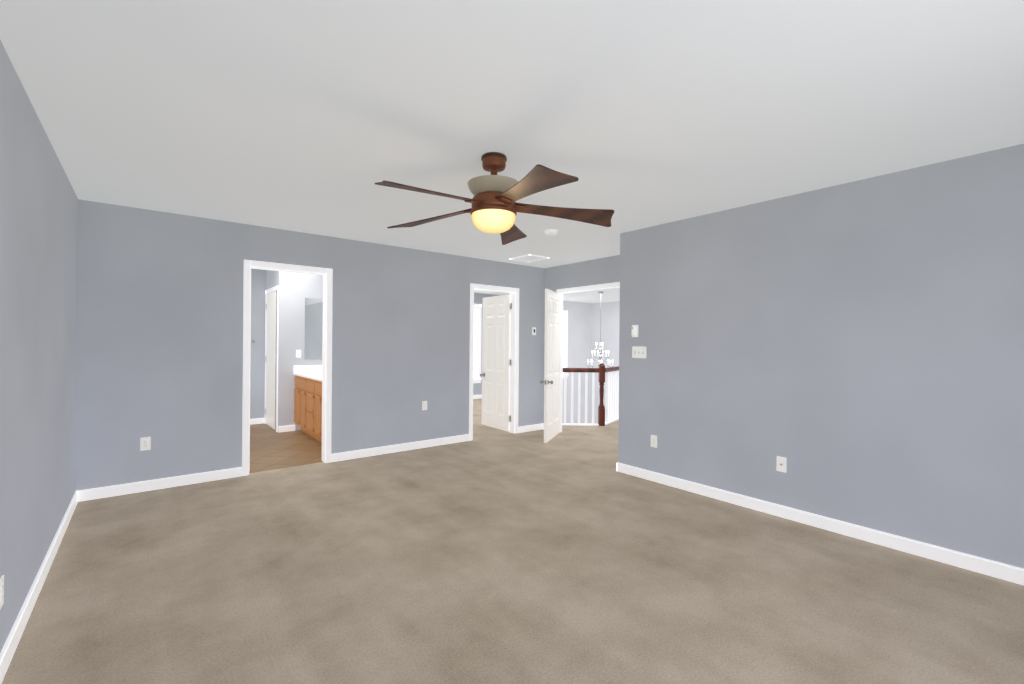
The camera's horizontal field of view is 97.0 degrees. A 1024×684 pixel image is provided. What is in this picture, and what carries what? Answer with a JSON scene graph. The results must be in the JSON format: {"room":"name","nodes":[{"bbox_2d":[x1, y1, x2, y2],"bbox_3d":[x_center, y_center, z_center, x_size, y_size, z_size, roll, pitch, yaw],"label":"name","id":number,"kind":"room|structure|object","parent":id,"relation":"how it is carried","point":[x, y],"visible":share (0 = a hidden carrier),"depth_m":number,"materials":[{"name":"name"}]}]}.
{"room":"empty bedroom","nodes":[
{"label":"empty bedroom","id":0,"kind":"room"},
{"bbox_2d":[0,40,77,652],"bbox_3d":[-1.774,0.083,1.411,0.115,2.440,5.894,0,0,-39],"label":"wall","id":1,"kind":"structure","parent":0,"point":[38,283],"depth_m":2.21,"materials":[{"name":"paint"}]},
{"bbox_2d":[0,575,3,608],"bbox_3d":[-1.977,0.971,1.752,0.009,0.114,0.070,0,0,-39],"label":"outlet","id":2,"kind":"object","parent":1,"relation":"attached to","point":[1,590],"visible":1,"depth_m":1.75,"materials":[{"name":"white plastic"}]},
{"bbox_2d":[0,490,79,683],"bbox_3d":[-1.733,1.259,1.452,0.014,0.088,5.664,0,0,-39],"label":"baseboard","id":3,"kind":"structure","parent":1,"relation":"attached to","point":[6,655],"depth_m":2.21,"materials":[{"name":"white wood"}]},
{"bbox_2d":[250,269,265,418],"bbox_3d":[-4.336,0.062,6.872,1.050,2.440,0.100,0,0,-39],"label":"wall","id":4,"kind":"structure","parent":0,"point":[257,363],"depth_m":7.09,"materials":[{"name":"paint"}]},
{"bbox_2d":[266,270,277,289],"bbox_3d":[-3.631,0.068,6.914,0.100,2.440,0.920,0,0,-39],"label":"wall","id":5,"kind":"structure","parent":0,"point":[271,279],"depth_m":6.86,"materials":[{"name":"paint"}]},
{"bbox_2d":[264,285,278,431],"bbox_3d":[-3.615,0.238,6.800,0.020,2.100,0.860,0,0,-39],"label":"door","id":6,"kind":"structure","parent":5,"relation":"attached to","point":[271,349],"depth_m":6.76,"materials":[{"name":"white wood"}]},
{"bbox_2d":[249,423,322,472],"bbox_3d":[-3.057,1.341,5.975,1.930,0.103,2.916,0,0,-39],"label":"floor","id":7,"kind":"structure","parent":0,"point":[271,448],"depth_m":5.45,"materials":[{"name":"brown wood"}]},
{"bbox_2d":[293,373,321,441],"bbox_3d":[-2.351,0.891,6.017,0.579,0.815,1.888,0,0,-39],"label":"bathroom vanity","id":8,"kind":"object","parent":7,"relation":"on","point":[308,402],"depth_m":5.99,"materials":[{"name":"brown wood"}]},
{"bbox_2d":[297,373,321,380],"bbox_3d":[-2.351,0.466,6.014,0.587,0.035,1.888,0,0,-39],"label":"countertop","id":9,"kind":"structure","parent":8,"relation":"on","point":[316,376],"depth_m":6.05,"materials":[{"name":"white stone"}]},
{"bbox_2d":[278,271,322,430],"bbox_3d":[-3.007,0.073,6.762,0.880,2.440,0.100,0,0,-39],"label":"wall","id":10,"kind":"structure","parent":0,"point":[296,290],"depth_m":6.55,"materials":[{"name":"paint"}]},
{"bbox_2d":[250,418,294,432],"bbox_3d":[-3.112,1.248,5.965,1.830,0.088,2.861,0,0,-39],"label":"baseboard","id":11,"kind":"structure","parent":10,"relation":"attached to","point":[287,428],"depth_m":6.55,"materials":[{"name":"white wood"}]},
{"bbox_2d":[296,350,300,357],"bbox_3d":[-3.111,0.172,6.603,0.070,0.114,0.020,0,0,-39],"label":"bathroom light switch","id":12,"kind":"object","parent":10,"relation":"attached to","point":[298,353],"visible":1,"depth_m":6.60,"materials":[{"name":"white plastic"}]},
{"bbox_2d":[293,365,321,372],"bbox_3d":[-2.938,0.394,6.741,0.587,0.100,0.019,0,0,-39],"label":"backsplash","id":13,"kind":"structure","parent":10,"relation":"attached to","point":[298,368],"depth_m":6.65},
{"bbox_2d":[304,298,322,358],"bbox_3d":[-2.886,-0.196,6.790,0.420,0.900,0.006,0,0,-39],"label":"bathroom mirror","id":14,"kind":"object","parent":10,"relation":"attached to","point":[313,328],"visible":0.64,"depth_m":6.73,"materials":[{"name":"clear glass"}]},
{"bbox_2d":[76,199,543,490],"bbox_3d":[-1.505,0.085,5.343,5.243,2.440,0.115,0,0,-39],"label":"wall","id":15,"kind":"structure","parent":0,"point":[160,328],"depth_m":4.29,"materials":[{"name":"paint"}]},
{"bbox_2d":[140,437,150,450],"bbox_3d":[-3.174,0.881,3.921,0.070,0.114,0.009,0,0,-39],"label":"electrical outlet","id":16,"kind":"object","parent":15,"relation":"attached to","point":[145,443],"visible":1,"depth_m":3.92,"materials":[{"name":"white plastic"}]},
{"bbox_2d":[80,467,241,501],"bbox_3d":[-3.050,1.249,4.020,1.132,0.088,0.014,0,0,-39],"label":"baseboard","id":17,"kind":"structure","parent":15,"relation":"attached to","point":[129,488],"depth_m":3.97,"materials":[{"name":"white wood"}]},
{"bbox_2d":[249,324,250,469],"bbox_3d":[-2.852,0.282,4.782,0.175,2.000,0.716,0,0,-40],"label":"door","id":18,"kind":"structure","parent":15,"relation":"in","point":[250,358],"depth_m":4.53,"materials":[{"name":"white wood"}]},
{"bbox_2d":[242,260,332,475],"bbox_3d":[-2.317,0.252,4.688,0.836,2.093,0.147,0,0,-39],"label":"door frame","id":19,"kind":"structure","parent":15,"relation":"attached to","point":[326,273],"depth_m":4.71,"materials":[{"name":"white wood"}]},
{"bbox_2d":[331,434,468,461],"bbox_3d":[-1.265,1.263,5.461,1.784,0.088,0.014,0,0,-39],"label":"baseboard","id":20,"kind":"structure","parent":15,"relation":"attached to","point":[335,457],"depth_m":5.37,"materials":[{"name":"white wood"}]},
{"bbox_2d":[422,401,426,409],"bbox_3d":[-1.080,0.788,5.611,0.070,0.114,0.009,0,0,-39],"label":"electrical outlet","id":21,"kind":"object","parent":15,"relation":"attached to","point":[424,405],"visible":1,"depth_m":5.61,"materials":[{"name":"white plastic"}]},
{"bbox_2d":[469,283,518,440],"bbox_3d":[-0.275,0.268,6.338,0.846,2.093,0.147,0,0,-39],"label":"door frame","id":22,"kind":"structure","parent":15,"relation":"attached to","point":[514,353],"depth_m":6.52,"materials":[{"name":"white wood"}]},
{"bbox_2d":[480,294,509,430],"bbox_3d":[-0.246,0.303,6.893,0.175,2.000,0.726,0,0,-36],"label":"closet door","id":23,"kind":"structure","parent":15,"relation":"in","point":[495,374],"depth_m":6.85,"materials":[{"name":"white wood"}]},
{"bbox_2d":[509,303,511,421],"bbox_3d":[-1.317,0.286,5.542,3.340,1.728,0.036,0,0,-39],"label":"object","id":24,"kind":"structure","parent":15,"relation":"attached to","point":[510,362],"depth_m":6.59,"materials":[{"name":"silver metal"}]},
{"bbox_2d":[518,423,543,432],"bbox_3d":[0.281,1.275,6.710,0.500,0.088,0.014,0,0,-39],"label":"baseboard","id":25,"kind":"structure","parent":15,"relation":"attached to","point":[534,427],"depth_m":6.70,"materials":[{"name":"white wood"}]},
{"bbox_2d":[532,327,535,334],"bbox_3d":[0.329,-0.160,6.740,0.072,0.116,0.014,0,0,-39],"label":"thermostat","id":26,"kind":"object","parent":15,"relation":"attached to","point":[533,330],"visible":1,"depth_m":6.73,"materials":[{"name":"white plastic"}]},
{"bbox_2d":[0,0,1023,302],"bbox_3d":[1.223,-1.163,6.058,10.900,0.100,9.700,0,0,-39],"label":"ceiling","id":27,"kind":"structure","parent":0,"point":[316,116],"depth_m":2.12,"materials":[{"name":"white paint"}]},
{"bbox_2d":[375,152,613,244],"bbox_3d":[-0.112,-0.895,2.706,1.472,0.458,1.480,0,0,-39],"label":"ceiling fan","id":28,"kind":"object","parent":27,"relation":"hanging from","point":[496,208],"visible":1,"depth_m":2.65,"materials":[{"name":"brown wood"}]},
{"bbox_2d":[510,254,548,261],"bbox_3d":[0.230,-1.115,6.053,0.350,0.013,0.420,0,0,-39],"label":"ceiling vent","id":29,"kind":"object","parent":27,"relation":"in","point":[528,258],"visible":0.98,"depth_m":6.02,"materials":[{"name":"white metal"}]},
{"bbox_2d":[544,229,557,235],"bbox_3d":[0.395,-1.101,4.567,0.140,0.038,0.140,0,0,-39],"label":"smoke detector","id":30,"kind":"object","parent":27,"relation":"attached to","point":[551,232],"visible":0.98,"depth_m":4.52,"materials":[{"name":"white plastic"}]},
{"bbox_2d":[587,292,612,367],"bbox_3d":[1.956,-0.171,10.000,0.604,1.873,0.601,0,0,-39],"label":"chandelier","id":31,"kind":"object","parent":27,"relation":"hanging from","point":[600,356],"visible":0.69,"depth_m":9.99,"materials":[{"name":"silver metal"}]},
{"bbox_2d":[2,398,1023,683],"bbox_3d":[0.354,1.445,5.382,8.433,0.250,9.385,0,0,-39],"label":"floor","id":32,"kind":"structure","parent":0,"point":[530,557],"depth_m":2.42,"materials":[{"name":"beige carpet"}]},
{"bbox_2d":[562,363,618,425],"bbox_3d":[1.552,0.972,7.689,2.321,1.275,0.720,0,0,-39],"label":"railing","id":33,"kind":"object","parent":32,"relation":"on","point":[608,412],"visible":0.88,"depth_m":7.19,"materials":[{"name":"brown wood"}]},
{"bbox_2d":[473,293,591,423],"bbox_3d":[-1.459,1.435,10.027,9.710,5.140,0.120,0,0,-39],"label":"wall","id":34,"kind":"structure","parent":0,"point":[579,331],"depth_m":12.58,"materials":[{"name":"paint"}]},
{"bbox_2d":[473,394,481,398],"bbox_3d":[-1.422,1.262,9.969,5.432,0.088,0.014,0,0,-39],"label":"baseboard","id":35,"kind":"structure","parent":34,"relation":"attached to","point":[477,396],"depth_m":10.45,"materials":[{"name":"white wood"}]},
{"bbox_2d":[473,304,481,382],"bbox_3d":[-1.095,0.033,10.203,1.040,1.830,0.050,0,0,-39],"label":"window","id":36,"kind":"structure","parent":34,"relation":"in","point":[477,343],"depth_m":10.46,"materials":[{"name":"white"}]},
{"bbox_2d":[563,310,568,377],"bbox_3d":[1.130,0.061,12.000,1.040,1.830,0.050,0,0,-39],"label":"window","id":37,"kind":"structure","parent":34,"relation":"in","point":[565,335],"depth_m":12.25,"materials":[{"name":"white"}]},
{"bbox_2d":[543,255,619,422],"bbox_3d":[1.170,0.106,6.067,0.060,2.440,2.120,0,0,-39],"label":"wall","id":38,"kind":"structure","parent":0,"point":[605,270],"depth_m":6.28,"materials":[{"name":"paint"}]},
{"bbox_2d":[540,289,560,442],"bbox_3d":[0.564,0.309,6.237,0.175,2.000,0.792,0,0,19],"label":"hall door","id":39,"kind":"structure","parent":38,"relation":"in","point":[552,358],"depth_m":6.12,"materials":[{"name":"white wood"}]},
{"bbox_2d":[556,282,619,431],"bbox_3d":[1.182,0.280,6.050,0.092,2.093,1.610,0,0,-39],"label":"door frame","id":40,"kind":"structure","parent":38,"relation":"attached to","point":[561,292],"depth_m":6.58,"materials":[{"name":"white wood"}]},
{"bbox_2d":[591,301,619,423],"bbox_3d":[4.165,1.480,10.697,0.120,5.140,6.146,0,0,-39],"label":"wall","id":41,"kind":"structure","parent":0,"point":[610,313],"depth_m":12.59,"materials":[{"name":"paint"}]},
{"bbox_2d":[618,144,1023,568],"bbox_3d":[2.615,0.118,3.594,1.030,2.440,3.544,0,0,-39],"label":"wall","id":42,"kind":"structure","parent":0,"point":[852,352],"depth_m":3.12,"materials":[{"name":"paint"}]},
{"bbox_2d":[632,325,637,336],"bbox_3d":[1.213,-0.108,4.489,0.029,0.120,0.074,0,0,-39],"label":"switch","id":43,"kind":"object","parent":42,"relation":"attached to","point":[634,330],"visible":1,"depth_m":4.49,"materials":[{"name":"white plastic"}]},
{"bbox_2d":[632,346,645,357],"bbox_3d":[1.246,0.102,4.452,0.020,0.114,0.164,0,0,-39],"label":"light switch","id":44,"kind":"object","parent":42,"relation":"attached to","point":[638,352],"visible":1,"depth_m":4.45,"materials":[{"name":"white plastic"}]},
{"bbox_2d":[651,435,656,447],"bbox_3d":[1.353,0.948,4.321,0.009,0.114,0.070,0,0,-39],"label":"electrical outlet","id":45,"kind":"object","parent":42,"relation":"attached to","point":[653,440],"visible":1,"depth_m":4.32,"materials":[{"name":"white plastic"}]},
{"bbox_2d":[776,456,786,472],"bbox_3d":[2.053,0.933,3.451,0.014,0.114,0.070,0,0,-39],"label":"outlet","id":46,"kind":"object","parent":42,"relation":"attached to","point":[781,464],"visible":1,"depth_m":3.45,"materials":[{"name":"white plastic"}]},
{"bbox_2d":[616,462,1023,584],"bbox_3d":[2.186,1.291,3.283,0.014,0.088,3.528,0,0,-39],"label":"baseboard","id":47,"kind":"structure","parent":42,"relation":"attached to","point":[996,569],"depth_m":3.10,"materials":[{"name":"white wood"}]}
]}

